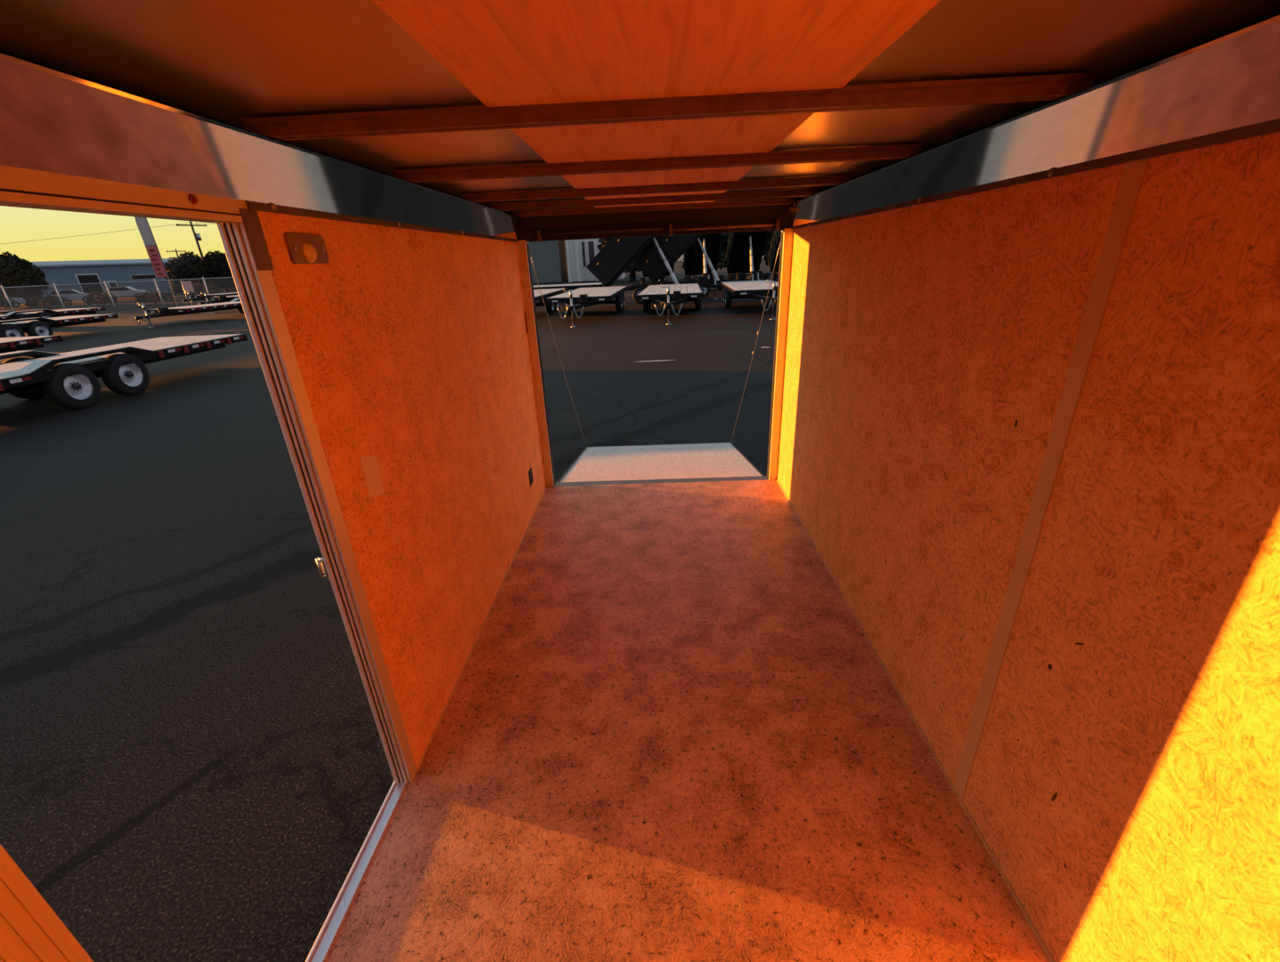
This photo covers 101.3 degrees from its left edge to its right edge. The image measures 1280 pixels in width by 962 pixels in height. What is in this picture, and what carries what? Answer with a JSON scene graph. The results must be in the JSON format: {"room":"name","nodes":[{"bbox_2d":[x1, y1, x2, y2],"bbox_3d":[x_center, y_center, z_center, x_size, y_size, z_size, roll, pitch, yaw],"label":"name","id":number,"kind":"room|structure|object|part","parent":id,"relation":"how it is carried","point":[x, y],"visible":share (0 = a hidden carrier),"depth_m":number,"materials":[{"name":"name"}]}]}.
{"room":"cargo space","nodes":[
{"label":"cargo space","id":0,"kind":"room"},
{"bbox_2d":[257,211,546,768],"bbox_3d":[-0.824,0.102,1.488,0.042,1.920,4.730,-2,23,2],"label":"wall","id":1,"kind":"structure","parent":0,"point":[376,330],"depth_m":1.90,"materials":[{"name":"brown wood"}]},
{"bbox_2d":[0,164,416,961],"bbox_3d":[-0.845,0.383,1.044,0.091,1.750,0.922,-2,23,2],"label":"door","id":2,"kind":"structure","parent":1,"relation":"in","point":[30,931],"depth_m":1.15,"materials":[{"name":"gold metal"}]},
{"bbox_3d":[-0.830,-0.520,1.134,0.010,0.120,0.050,-2,23,2],"label":"corner plate","id":3,"kind":"part","parent":2,"relation":"part of","materials":[{"name":"metal"}]},
{"bbox_2d":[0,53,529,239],"bbox_3d":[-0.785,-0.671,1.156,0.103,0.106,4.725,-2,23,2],"label":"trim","id":4,"kind":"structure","parent":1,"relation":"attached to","point":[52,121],"depth_m":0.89,"materials":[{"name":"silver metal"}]},
{"bbox_2d":[269,203,277,211],"bbox_3d":[-0.821,-0.615,1.178,0.006,0.017,0.018,-2,23,2],"label":"screw","id":5,"kind":"object","parent":1,"relation":"attached to","point":[273,207],"visible":1,"depth_m":1.18,"materials":[{"name":"silver metal"}]},
{"bbox_2d":[284,232,328,263],"bbox_3d":[-0.818,-0.577,1.303,0.022,0.068,0.152,-2,23,2],"label":"dome light","id":6,"kind":"object","parent":1,"relation":"attached to","point":[302,248],"visible":1,"depth_m":1.29,"materials":[{"name":"beige"}]},
{"bbox_2d":[305,780,408,961],"bbox_3d":[-0.804,1.169,1.400,0.046,0.042,0.795,-2,23,2],"label":"sill","id":7,"kind":"structure","parent":1,"relation":"attached to","point":[330,929],"depth_m":1.48,"materials":[{"name":"silver metal"}]},
{"bbox_2d":[359,456,384,497],"bbox_3d":[-0.802,-0.015,1.576,0.001,0.152,0.091,-2,23,2],"label":"sticker","id":8,"kind":"object","parent":1,"relation":"attached to","point":[370,465],"visible":1,"depth_m":1.57,"materials":[{"name":"orange paper"}]},
{"bbox_2d":[245,200,517,242],"bbox_3d":[-0.809,-1.061,2.230,0.010,0.020,2.435,-2,23,2],"label":"trim","id":9,"kind":"structure","parent":1,"relation":"attached to","point":[251,205],"depth_m":1.49,"materials":[{"name":"grey metal"}]},
{"bbox_2d":[448,234,505,574],"bbox_3d":[-0.779,-0.261,2.559,0.002,1.710,0.006,-2,23,2],"label":"trim","id":10,"kind":"structure","parent":1,"relation":"attached to","point":[448,234],"depth_m":2.49,"materials":[{"name":"brown wood"}]},
{"bbox_2d":[415,486,546,774],"bbox_3d":[-0.741,0.517,2.904,0.006,0.006,2.445,-2,23,2],"label":"baseboard","id":11,"kind":"structure","parent":1,"relation":"attached to","point":[486,616],"depth_m":2.30,"materials":[{"name":"brown wood"}]},
{"bbox_2d":[523,312,528,333],"bbox_3d":[-0.768,-1.068,3.537,0.007,0.130,0.018,-2,23,2],"label":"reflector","id":12,"kind":"object","parent":1,"relation":"attached to","point":[524,313],"visible":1,"depth_m":3.53,"materials":[{"name":"plastic"}]},
{"bbox_2d":[528,466,533,486],"bbox_3d":[-0.735,-0.029,3.544,0.010,0.110,0.090,-2,23,2],"label":"air vent","id":13,"kind":"object","parent":1,"relation":"in","point":[531,480],"visible":1,"depth_m":3.53,"materials":[{"name":"black"}]},
{"bbox_2d":[0,10,1279,214],"bbox_3d":[0.040,-0.769,1.101,1.881,0.024,4.730,-2,23,2],"label":"trim","id":14,"kind":"structure","parent":1,"relation":"attached to","point":[1276,13],"depth_m":0.97,"materials":[{"name":"black"}]},
{"bbox_2d":[0,0,1279,214],"bbox_3d":[0.040,-0.813,1.137,1.845,0.026,4.830,-2,23,2],"label":"ceiling","id":15,"kind":"structure","parent":0,"point":[229,61],"depth_m":0.82,"materials":[{"name":"white"}]},
{"bbox_2d":[511,197,797,217],"bbox_3d":[0.075,-1.585,3.042,1.640,0.030,0.060,-2,23,2],"label":"bow","id":16,"kind":"object","parent":15,"relation":"attached to","point":[780,200],"visible":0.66,"depth_m":3.02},
{"bbox_2d":[489,187,820,211],"bbox_3d":[0.068,-1.413,2.637,1.640,0.030,0.060,-2,23,2],"label":"bow","id":17,"kind":"object","parent":15,"relation":"attached to","point":[808,191],"visible":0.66,"depth_m":2.62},
{"bbox_2d":[460,174,851,202],"bbox_3d":[0.060,-1.241,2.232,1.640,0.030,0.060,-2,23,2],"label":"bow","id":18,"kind":"object","parent":15,"relation":"attached to","point":[826,180],"visible":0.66,"depth_m":2.21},
{"bbox_2d":[372,0,940,207],"bbox_3d":[0.045,-0.773,1.089,0.679,0.007,4.710,-2,23,2],"label":"ceiling strip","id":19,"kind":"object","parent":15,"relation":"attached to","point":[506,52],"depth_m":0.80,"materials":[{"name":"brown wood"}]},
{"bbox_2d":[391,143,927,182],"bbox_3d":[0.048,-0.991,1.643,1.640,0.030,0.060,-2,23,2],"label":"bow","id":20,"kind":"object","parent":15,"relation":"attached to","point":[901,150],"visible":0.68,"depth_m":1.62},
{"bbox_2d":[240,72,1098,140],"bbox_3d":[0.036,-0.734,1.037,1.640,0.030,0.060,-2,23,2],"label":"bow","id":21,"kind":"object","parent":15,"relation":"attached to","point":[1043,87],"visible":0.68,"depth_m":1.02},
{"bbox_2d":[326,480,1050,961],"bbox_3d":[0.118,0.979,1.858,1.845,0.100,4.760,-2,23,2],"label":"floor","id":22,"kind":"structure","parent":0,"point":[668,731],"depth_m":1.71,"materials":[{"name":"brown wood"}]},
{"bbox_2d":[777,131,1279,961],"bbox_3d":[0.978,0.047,1.430,0.042,1.920,4.730,-2,23,2],"label":"wall","id":23,"kind":"structure","parent":0,"point":[1156,737],"depth_m":1.13,"materials":[{"name":"brown wood"}]},
{"bbox_2d":[516,200,797,486],"bbox_3d":[0.120,-0.861,3.666,1.845,1.924,0.105,-2,23,2],"label":"door frame","id":24,"kind":"structure","parent":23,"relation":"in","point":[752,215],"depth_m":3.37,"materials":[{"name":"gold metal"}]},
{"bbox_2d":[529,251,587,448],"bbox_3d":[-0.656,-0.938,4.605,0.004,1.973,1.728,-1,23,3],"label":"cable","id":25,"kind":"object","parent":24,"relation":"attached to","point":[529,251],"visible":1,"depth_m":4.14,"materials":[{"name":"silver metal"}]},
{"bbox_2d":[529,219,779,241],"bbox_3d":[0.084,-1.581,3.315,1.570,0.065,0.050,-2,23,2],"label":"spring","id":26,"kind":"object","parent":24,"relation":"attached to","point":[538,232],"visible":1,"depth_m":3.30,"materials":[{"name":"black metal"}]},
{"bbox_3d":[0.529,-1.595,3.295,0.660,0.017,0.017,-2,23,2],"label":"rod","id":27,"kind":"part","parent":26,"relation":"part of","materials":[{"name":"metal"}]},
{"bbox_3d":[0.084,-1.665,3.290,1.761,0.072,0.040,-2,23,2],"label":"roof rail","id":28,"kind":"part","parent":24,"relation":"part of","materials":[{"name":"black"}]},
{"bbox_2d":[730,239,781,442],"bbox_3d":[0.950,-0.987,4.553,0.012,1.973,1.728,-2,23,1],"label":"cable","id":29,"kind":"object","parent":24,"relation":"attached to","point":[780,240],"visible":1,"depth_m":4.15,"materials":[{"name":"silver metal"}]},
{"bbox_2d":[830,213,873,571],"bbox_3d":[0.980,-0.296,2.457,0.002,1.710,0.006,-2,23,2],"label":"trim","id":30,"kind":"structure","parent":23,"relation":"attached to","point":[873,214],"depth_m":2.38,"materials":[{"name":"brown wood"}]},
{"bbox_2d":[775,478,1055,961],"bbox_3d":[0.991,0.909,1.795,0.007,0.008,4.730,-2,23,2],"label":"baseboard","id":31,"kind":"structure","parent":23,"relation":"attached to","point":[1028,918],"depth_m":1.69,"materials":[{"name":"brown wood"}]},
{"bbox_2d":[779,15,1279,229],"bbox_3d":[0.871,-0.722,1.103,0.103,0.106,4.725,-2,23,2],"label":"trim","id":32,"kind":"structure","parent":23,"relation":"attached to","point":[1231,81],"depth_m":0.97,"materials":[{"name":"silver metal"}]},
{"bbox_2d":[1047,168,1054,176],"bbox_3d":[0.913,-0.687,1.168,0.006,0.017,0.018,-2,23,2],"label":"screw","id":33,"kind":"object","parent":23,"relation":"attached to","point":[1050,172],"visible":1,"depth_m":1.17,"materials":[{"name":"silver metal"}]},
{"bbox_2d":[953,157,1149,800],"bbox_3d":[0.956,0.192,1.304,0.005,1.712,0.048,-2,23,2],"label":"trim","id":34,"kind":"structure","parent":23,"relation":"attached to","point":[1134,172],"depth_m":1.18,"materials":[{"name":"brown wood"}]},
{"bbox_2d":[1051,792,1057,801],"bbox_3d":[0.972,0.740,1.230,0.002,0.036,0.009,-2,23,2],"label":"knot","id":35,"kind":"object","parent":23,"relation":"attached to","point":[1055,795],"visible":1,"depth_m":1.23,"materials":[{"name":"brown"}]},
{"label":"outside","id":36,"kind":"structure","parent":0,"visible":0},
{"bbox_2d":[0,257,776,961],"bbox_3d":[-27.457,-49.846,126.060,460.000,0.300,390.000,-2,23,2],"label":"ground","id":37,"kind":"structure","parent":36,"point":[194,766],"depth_m":3.31,"materials":[{"name":"grey asphalt"}]},
{"bbox_2d":[0,293,14,309],"bbox_3d":[-56.839,-15.676,45.917,2.710,1.708,2.435,-6,23,-8],"label":"shrub","id":38,"kind":"object","parent":37,"relation":"on","point":[4,298],"visible":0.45,"depth_m":46.19,"materials":[{"name":"green plant"}]},
{"bbox_2d":[1,297,24,307],"bbox_3d":[-65.369,-18.118,52.874,1.795,1.449,4.440,11,27,29],"label":"parked car","id":39,"kind":"object","parent":37,"relation":"on","point":[10,297],"visible":0.23,"depth_m":53.80,"materials":[{"name":"grey"}]},
{"bbox_2d":[0,251,49,303],"bbox_3d":[-68.082,-22.092,57.332,4.414,5.507,4.134,-15,26,-27],"label":"tree","id":40,"kind":"object","parent":37,"relation":"on","point":[15,271],"visible":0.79,"depth_m":56.76,"materials":[{"name":"green plant"}]},
{"bbox_2d":[0,334,63,353],"bbox_3d":[-17.063,-1.632,9.355,2.220,1.100,11.228,-2,23,2],"label":"flatbed trailer","id":41,"kind":"object","parent":37,"relation":"on","point":[7,345],"visible":1,"depth_m":13.83,"materials":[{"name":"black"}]},
{"bbox_2d":[24,293,72,309],"bbox_3d":[-52.828,-15.945,46.600,3.018,1.346,2.727,-6,23,-8],"label":"shrub","id":42,"kind":"object","parent":37,"relation":"on","point":[58,299],"visible":0.56,"depth_m":46.23,"materials":[{"name":"green plant"}]},
{"bbox_2d":[0,307,105,320],"bbox_3d":[-31.263,-7.401,24.459,2.220,1.100,11.228,-2,23,2],"label":"flatbed trailer","id":43,"kind":"object","parent":37,"relation":"on","point":[41,313],"visible":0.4,"depth_m":26.76,"materials":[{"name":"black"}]},
{"bbox_3d":[-30.299,-8.385,26.048,0.273,0.151,2.230,-2,23,2],"label":"tread plate","id":44,"kind":"part","parent":43,"relation":"part of","materials":[{"name":"metal"}]},
{"bbox_2d":[0,313,118,337],"bbox_3d":[-23.994,-4.931,17.869,2.220,1.100,11.228,-2,23,2],"label":"flatbed trailer","id":45,"kind":"object","parent":37,"relation":"on","point":[37,326],"visible":0.83,"depth_m":20.14,"materials":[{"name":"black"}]},
{"bbox_3d":[-23.030,-5.915,19.458,0.273,0.151,2.230,-2,23,2],"label":"tread plate","id":46,"kind":"part","parent":45,"relation":"part of","materials":[{"name":"metal"}]},
{"bbox_2d":[39,289,89,304],"bbox_3d":[-63.077,-20.352,57.907,4.440,1.449,1.795,-19,28,-35],"label":"parked car","id":47,"kind":"object","parent":37,"relation":"on","point":[69,297],"visible":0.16,"depth_m":57.41,"materials":[{"name":"grey metal"}]},
{"bbox_2d":[86,291,116,305],"bbox_3d":[-48.536,-16.393,47.176,2.168,1.366,1.948,-6,23,-8],"label":"shrub","id":48,"kind":"object","parent":37,"relation":"on","point":[92,291],"visible":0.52,"depth_m":46.90,"materials":[{"name":"green plant"}]},
{"bbox_2d":[31,258,177,294],"bbox_3d":[-86.362,-33.331,85.976,14.800,5.350,18.128,19,31,41],"label":"warehouse","id":49,"kind":"structure","parent":37,"relation":"on","point":[58,273],"depth_m":80.43,"materials":[{"name":"grey"}]},
{"bbox_3d":[-83.483,-29.734,79.813,0.110,3.300,2.500,19,31,41],"label":"door","id":50,"kind":"part","parent":49,"relation":"part of","materials":[{"name":"white"}]},
{"bbox_3d":[-83.452,-29.655,79.816,0.090,3.150,2.200,19,31,41],"label":"panel","id":51,"kind":"part","parent":49,"relation":"part of","materials":[{"name":"black"}]},
{"bbox_3d":[-79.023,-32.478,83.516,0.070,0.580,2.880,19,31,41],"label":"pane","id":52,"kind":"part","parent":49,"relation":"part of","materials":[{"name":"black"}]},
{"bbox_2d":[0,277,237,311],"bbox_3d":[-49.618,-14.971,42.963,48.001,2.100,0.156,-6,23,-8],"label":"fence","id":53,"kind":"object","parent":37,"relation":"on","point":[4,289],"visible":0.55,"depth_m":43.70,"materials":[{"name":"grey metal"}]},
{"bbox_3d":[-51.430,-14.781,42.703,0.160,2.100,0.152,-6,23,-8],"label":"post","id":54,"kind":"part","parent":53,"relation":"part of","materials":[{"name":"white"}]},
{"bbox_3d":[-47.806,-15.161,43.223,0.160,2.100,0.152,-6,23,-8],"label":"post","id":55,"kind":"part","parent":53,"relation":"part of","materials":[{"name":"white"}]},
{"bbox_3d":[-44.183,-15.542,43.743,0.160,2.100,0.152,-6,23,-8],"label":"post","id":56,"kind":"part","parent":53,"relation":"part of","materials":[{"name":"white"}]},
{"bbox_3d":[-49.648,-15.800,42.614,47.854,0.060,0.060,-6,23,-8],"label":"rail","id":57,"kind":"part","parent":53,"relation":"part of","materials":[{"name":"grey"}]},
{"bbox_3d":[-40.560,-15.922,44.263,0.160,2.100,0.152,-6,23,-8],"label":"post","id":58,"kind":"part","parent":53,"relation":"part of","materials":[{"name":"white"}]},
{"bbox_3d":[-36.937,-16.303,44.783,0.160,2.100,0.152,-6,23,-8],"label":"post","id":59,"kind":"part","parent":53,"relation":"part of","materials":[{"name":"white"}]},
{"bbox_2d":[0,334,247,408],"bbox_3d":[-10.728,-1.208,7.694,2.220,1.100,11.228,-2,23,2],"label":"flatbed trailer","id":60,"kind":"object","parent":37,"relation":"on","point":[69,379],"visible":1,"depth_m":9.58,"materials":[{"name":"metal"}]},
{"bbox_3d":[-11.645,-2.135,9.344,0.273,0.151,2.230,-2,23,2],"label":"tread plate","id":61,"kind":"part","parent":60,"relation":"part of","materials":[{"name":"metal"}]},
{"bbox_3d":[-9.764,-2.192,9.283,0.273,0.151,2.230,-2,23,2],"label":"tread plate","id":62,"kind":"part","parent":60,"relation":"part of","materials":[{"name":"metal"}]},
{"bbox_2d":[102,285,149,299],"bbox_3d":[-62.507,-22.774,63.568,4.440,1.449,1.795,-14,26,-26],"label":"parked car","id":63,"kind":"object","parent":37,"relation":"on","point":[128,286],"visible":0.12,"depth_m":62.98,"materials":[{"name":"grey"}]},
{"bbox_2d":[134,291,172,303],"bbox_3d":[-44.514,-16.749,47.819,2.682,1.197,2.424,-6,23,-8],"label":"shrub","id":64,"kind":"object","parent":37,"relation":"on","point":[148,291],"visible":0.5,"depth_m":47.43,"materials":[{"name":"green plant"}]},
{"bbox_2d":[134,216,178,307],"bbox_3d":[-32.320,-14.881,35.172,0.860,6.601,0.600,-17,27,-30],"label":"feather flag","id":65,"kind":"object","parent":37,"relation":"on","point":[142,224],"visible":0.87,"depth_m":34.85,"materials":[{"name":"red fabric"}]},
{"bbox_2d":[165,248,186,256],"bbox_3d":[-66.021,-30.275,75.833,0.293,5.976,2.250,18,30,39],"label":"utility pole","id":66,"kind":"object","parent":37,"relation":"on","point":[175,251],"visible":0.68,"depth_m":74.72,"materials":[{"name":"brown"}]},
{"bbox_2d":[164,257,199,297],"bbox_3d":[-52.981,-23.643,60.958,3.451,4.305,3.232,10,26,28],"label":"tree","id":67,"kind":"object","parent":37,"relation":"on","point":[180,270],"visible":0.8,"depth_m":59.90,"materials":[{"name":"green plant"}]},
{"bbox_2d":[180,280,194,305],"bbox_3d":[-32.673,-13.562,38.125,0.570,1.900,0.040,-19,28,-34],"label":"banner sign","id":68,"kind":"object","parent":37,"relation":"on","point":[187,286],"visible":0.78,"depth_m":37.92,"materials":[{"name":"grey"}]},
{"bbox_2d":[132,298,244,327],"bbox_3d":[-21.941,-9.569,28.602,2.220,1.100,11.228,1,23,7],"label":"flatbed trailer","id":69,"kind":"object","parent":37,"relation":"on","point":[235,304],"visible":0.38,"depth_m":25.22,"materials":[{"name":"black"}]},
{"bbox_3d":[-21.852,-9.883,29.288,2.160,0.296,9.680,1,23,7],"label":"frame","id":70,"kind":"part","parent":69,"relation":"part of","materials":[{"name":"metal"}]},
{"bbox_2d":[175,251,211,293],"bbox_3d":[-61.951,-28.980,72.952,4.312,5.507,4.562,-15,26,-27],"label":"tree","id":71,"kind":"object","parent":37,"relation":"on","point":[194,260],"visible":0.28,"depth_m":71.77,"materials":[{"name":"green plant"}]},
{"bbox_2d":[175,220,215,292],"bbox_3d":[-53.577,-27.213,64.324,0.390,8.300,3.000,18,30,39],"label":"utility pole","id":72,"kind":"object","parent":37,"relation":"on","point":[197,236],"visible":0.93,"depth_m":63.36,"materials":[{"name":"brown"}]},
{"bbox_2d":[2,222,187,244],"bbox_3d":[-96.229,-29.883,66.812,85.221,1.630,5.164,-2,23,2],"label":"power line","id":73,"kind":"object","parent":72,"relation":"attached to","point":[184,223],"visible":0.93,"depth_m":64.24,"materials":[{"name":"rubber"}]},
{"bbox_2d":[187,282,221,301],"bbox_3d":[-40.254,-17.417,48.297,2.710,1.708,2.435,-6,23,-8],"label":"shrub","id":74,"kind":"object","parent":37,"relation":"on","point":[200,286],"visible":0.37,"depth_m":48.10,"materials":[{"name":"green plant"}]},
{"bbox_2d":[181,290,238,305],"bbox_3d":[-31.166,-14.259,40.458,2.335,1.240,8.678,1,23,8],"label":"flatbed trailer","id":75,"kind":"object","parent":37,"relation":"on","point":[201,297],"visible":0.2,"depth_m":37.94,"materials":[{"name":"metal"}]},
{"bbox_3d":[-31.048,-14.686,41.229,2.310,0.296,6.880,1,23,8],"label":"frame","id":76,"kind":"part","parent":75,"relation":"part of","materials":[{"name":"metal"}]},
{"bbox_2d":[199,250,236,293],"bbox_3d":[-50.277,-24.853,62.633,3.758,5.006,4.013,-2,23,0],"label":"tree","id":77,"kind":"object","parent":37,"relation":"on","point":[216,264],"visible":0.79,"depth_m":61.49,"materials":[{"name":"green plant"}]},
{"bbox_2d":[197,293,239,313],"bbox_3d":[-25.685,-12.277,35.207,2.335,1.240,8.678,1,23,7],"label":"flatbed trailer","id":78,"kind":"object","parent":37,"relation":"on","point":[220,298],"visible":0.07,"depth_m":32.39,"materials":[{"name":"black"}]},
{"bbox_3d":[-25.585,-12.704,35.979,2.310,0.296,6.880,1,23,7],"label":"frame","id":79,"kind":"part","parent":78,"relation":"part of","materials":[{"name":"metal"}]},
{"bbox_2d":[528,240,568,283],"bbox_3d":[-12.576,-25.939,60.947,8.500,5.250,8.800,-2,23,2],"label":"shed","id":80,"kind":"object","parent":37,"relation":"on","point":[549,258],"visible":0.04,"depth_m":57.55,"materials":[{"name":"white metal"}]},
{"bbox_2d":[533,288,567,314],"bbox_3d":[-4.865,-7.210,21.070,2.335,1.240,8.678,-1,23,4],"label":"flatbed trailer","id":81,"kind":"object","parent":37,"relation":"on","point":[550,308],"visible":0.2,"depth_m":22.00,"materials":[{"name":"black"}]},
{"bbox_3d":[-4.809,-7.637,21.847,2.310,0.296,6.880,-1,23,4],"label":"frame","id":82,"kind":"part","parent":81,"relation":"part of","materials":[{"name":"metal"}]},
{"bbox_2d":[533,282,603,302],"bbox_3d":[-6.279,-10.318,28.556,8.678,1.240,2.335,-2,23,2],"label":"flatbed trailer","id":83,"kind":"object","parent":37,"relation":"on","point":[569,287],"visible":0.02,"depth_m":27.39,"materials":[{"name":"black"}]},
{"bbox_3d":[-5.399,-10.426,28.493,6.880,0.296,2.310,-2,23,2],"label":"frame","id":84,"kind":"part","parent":83,"relation":"part of","materials":[{"name":"metal"}]},
{"bbox_2d":[546,285,628,327],"bbox_3d":[-1.974,-7.181,20.700,2.335,1.240,8.678,-1,23,4],"label":"flatbed trailer","id":85,"kind":"object","parent":37,"relation":"on","point":[573,300],"visible":1,"depth_m":18.80,"materials":[{"name":"white wood"}]},
{"bbox_3d":[-2.503,-5.454,17.047,0.350,0.378,0.095,-1,23,4],"label":"safety chain","id":86,"kind":"part","parent":85,"relation":"part of","materials":[{"name":"silver metal"}]},
{"bbox_3d":[-1.984,-5.459,17.007,0.350,0.378,0.095,-1,23,4],"label":"safety chain","id":87,"kind":"part","parent":85,"relation":"part of","materials":[{"name":"silver metal"}]},
{"bbox_3d":[-1.917,-7.608,21.477,2.310,0.296,6.880,-1,23,4],"label":"frame","id":88,"kind":"part","parent":85,"relation":"part of","materials":[{"name":"metal"}]},
{"bbox_2d":[564,238,625,282],"bbox_3d":[-4.886,-26.242,60.667,6.500,5.400,10.800,-2,23,2],"label":"building","id":89,"kind":"structure","parent":37,"relation":"on","point":[580,253],"depth_m":56.81,"materials":[{"name":"white metal"}]},
{"bbox_3d":[-6.108,-24.631,56.991,0.280,2.480,0.070,-2,23,2],"label":"pane","id":90,"kind":"part","parent":89,"relation":"part of","materials":[{"name":"black"}]},
{"bbox_3d":[-5.259,-24.657,56.964,0.580,2.480,0.070,-2,23,2],"label":"pane","id":91,"kind":"part","parent":89,"relation":"part of","materials":[{"name":"black"}]},
{"bbox_2d":[597,237,641,281],"bbox_3d":[-0.419,-22.827,51.037,6.107,6.258,6.521,14,28,34],"label":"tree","id":92,"kind":"object","parent":37,"relation":"on","point":[632,266],"visible":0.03,"depth_m":50.17,"materials":[{"name":"green plant"}]},
{"bbox_2d":[586,236,722,303],"bbox_3d":[0.794,-11.133,25.247,6.692,4.743,2.320,-2,23,2],"label":"trailer","id":93,"kind":"object","parent":37,"relation":"on","point":[615,257],"visible":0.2,"depth_m":24.65,"materials":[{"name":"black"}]},
{"bbox_3d":[1.157,-9.565,25.906,5.815,0.245,1.100,-2,23,2],"label":"frame","id":94,"kind":"part","parent":93,"relation":"part of","materials":[{"name":"metal"}]},
{"bbox_2d":[640,359,671,361],"bbox_3d":[0.303,-2.539,11.089,0.900,0.004,0.061,-2,23,1],"label":"scrap","id":95,"kind":"object","parent":37,"relation":"on","point":[660,360],"visible":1,"depth_m":11.08,"materials":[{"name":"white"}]},
{"bbox_2d":[640,236,676,284],"bbox_3d":[1.131,-14.415,32.959,2.320,4.743,6.692,-2,23,2],"label":"trailer","id":96,"kind":"object","parent":37,"relation":"on","point":[651,244],"visible":0.09,"depth_m":33.36,"materials":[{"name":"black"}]},
{"bbox_2d":[557,441,765,481],"bbox_3d":[0.183,-0.180,4.989,1.636,0.394,1.861,-2,23,2],"label":"ramp","id":97,"kind":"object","parent":37,"relation":"on","point":[701,460],"depth_m":4.79,"materials":[{"name":"beige wood"}]},
{"bbox_3d":[-0.624,-0.157,5.014,0.020,0.391,1.838,-2,23,2],"label":"edge trim","id":98,"kind":"part","parent":97,"relation":"part of","materials":[{"name":"metal"}]},
{"bbox_3d":[0.207,-0.383,5.900,1.636,0.055,0.025,-2,23,2],"label":"edge trim","id":99,"kind":"part","parent":97,"relation":"part of","materials":[{"name":"metal"}]},
{"bbox_3d":[0.991,-0.206,4.962,0.020,0.391,1.838,-2,23,2],"label":"edge trim","id":100,"kind":"part","parent":97,"relation":"part of","materials":[{"name":"metal"}]},
{"bbox_2d":[635,283,703,325],"bbox_3d":[1.212,-7.142,20.276,2.335,1.240,8.678,0,23,5],"label":"flatbed trailer","id":101,"kind":"object","parent":37,"relation":"on","point":[667,296],"visible":1,"depth_m":17.99,"materials":[{"name":"white"}]},
{"bbox_3d":[0.643,-5.416,16.630,0.350,0.378,0.095,0,23,5],"label":"safety chain","id":102,"kind":"part","parent":101,"relation":"part of","materials":[{"name":"silver metal"}]},
{"bbox_3d":[1.277,-7.570,21.053,2.310,0.296,6.880,0,23,5],"label":"frame","id":103,"kind":"part","parent":101,"relation":"part of","materials":[{"name":"metal"}]},
{"bbox_3d":[1.161,-5.419,16.584,0.350,0.378,0.095,0,23,5],"label":"safety chain","id":104,"kind":"part","parent":101,"relation":"part of","materials":[{"name":"silver metal"}]},
{"bbox_2d":[635,234,753,297],"bbox_3d":[3.139,-12.219,27.566,6.692,4.743,2.320,-2,23,2],"label":"trailer","id":105,"kind":"object","parent":37,"relation":"on","point":[652,264],"visible":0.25,"depth_m":26.95,"materials":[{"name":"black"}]},
{"bbox_3d":[3.502,-10.651,28.224,5.815,0.245,1.100,-2,23,2],"label":"frame","id":106,"kind":"part","parent":105,"relation":"part of","materials":[{"name":"metal"}]},
{"bbox_2d":[683,233,724,290],"bbox_3d":[3.910,-14.110,31.948,2.320,4.743,6.692,-2,23,2],"label":"trailer","id":107,"kind":"object","parent":37,"relation":"on","point":[696,263],"visible":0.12,"depth_m":32.90,"materials":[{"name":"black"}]},
{"bbox_2d":[681,232,729,269],"bbox_3d":[7.130,-24.116,52.972,6.351,6.508,6.782,-10,24,-18],"label":"tree","id":108,"kind":"object","parent":37,"relation":"on","point":[724,239],"visible":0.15,"depth_m":51.50,"materials":[{"name":"green plant"}]},
{"bbox_2d":[725,230,770,280],"bbox_3d":[6.707,-14.195,31.857,2.320,4.743,6.692,-2,23,2],"label":"trailer","id":109,"kind":"object","parent":37,"relation":"on","point":[745,249],"visible":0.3,"depth_m":32.71,"materials":[{"name":"metal"}]},
{"bbox_3d":[6.772,-12.503,32.255,1.100,0.245,5.815,-2,23,2],"label":"frame","id":110,"kind":"part","parent":109,"relation":"part of","materials":[{"name":"metal"}]},
{"bbox_2d":[719,278,778,319],"bbox_3d":[4.568,-7.341,20.395,2.335,1.240,8.678,-1,23,4],"label":"flatbed trailer","id":111,"kind":"object","parent":37,"relation":"on","point":[754,289],"visible":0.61,"depth_m":19.15,"materials":[{"name":"white"}]},
{"bbox_3d":[4.625,-7.769,21.172,2.310,0.296,6.880,-1,23,4],"label":"frame","id":112,"kind":"part","parent":111,"relation":"part of","materials":[{"name":"metal"}]},
{"bbox_3d":[4.039,-5.614,16.743,0.350,0.378,0.095,-1,23,4],"label":"safety chain","id":113,"kind":"part","parent":111,"relation":"part of","materials":[{"name":"silver metal"}]},
{"bbox_2d":[763,230,774,266],"bbox_3d":[14.497,-24.008,51.947,6.782,6.508,6.351,3,23,12],"label":"tree","id":114,"kind":"object","parent":37,"relation":"on","point":[770,235],"visible":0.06,"depth_m":50.85,"materials":[{"name":"green plant"}]},
{"bbox_2d":[767,230,781,282],"bbox_3d":[9.505,-14.280,31.767,2.320,4.743,6.692,-2,23,2],"label":"trailer","id":115,"kind":"object","parent":37,"relation":"on","point":[777,235],"visible":0.26,"depth_m":33.43,"materials":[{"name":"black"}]}
]}

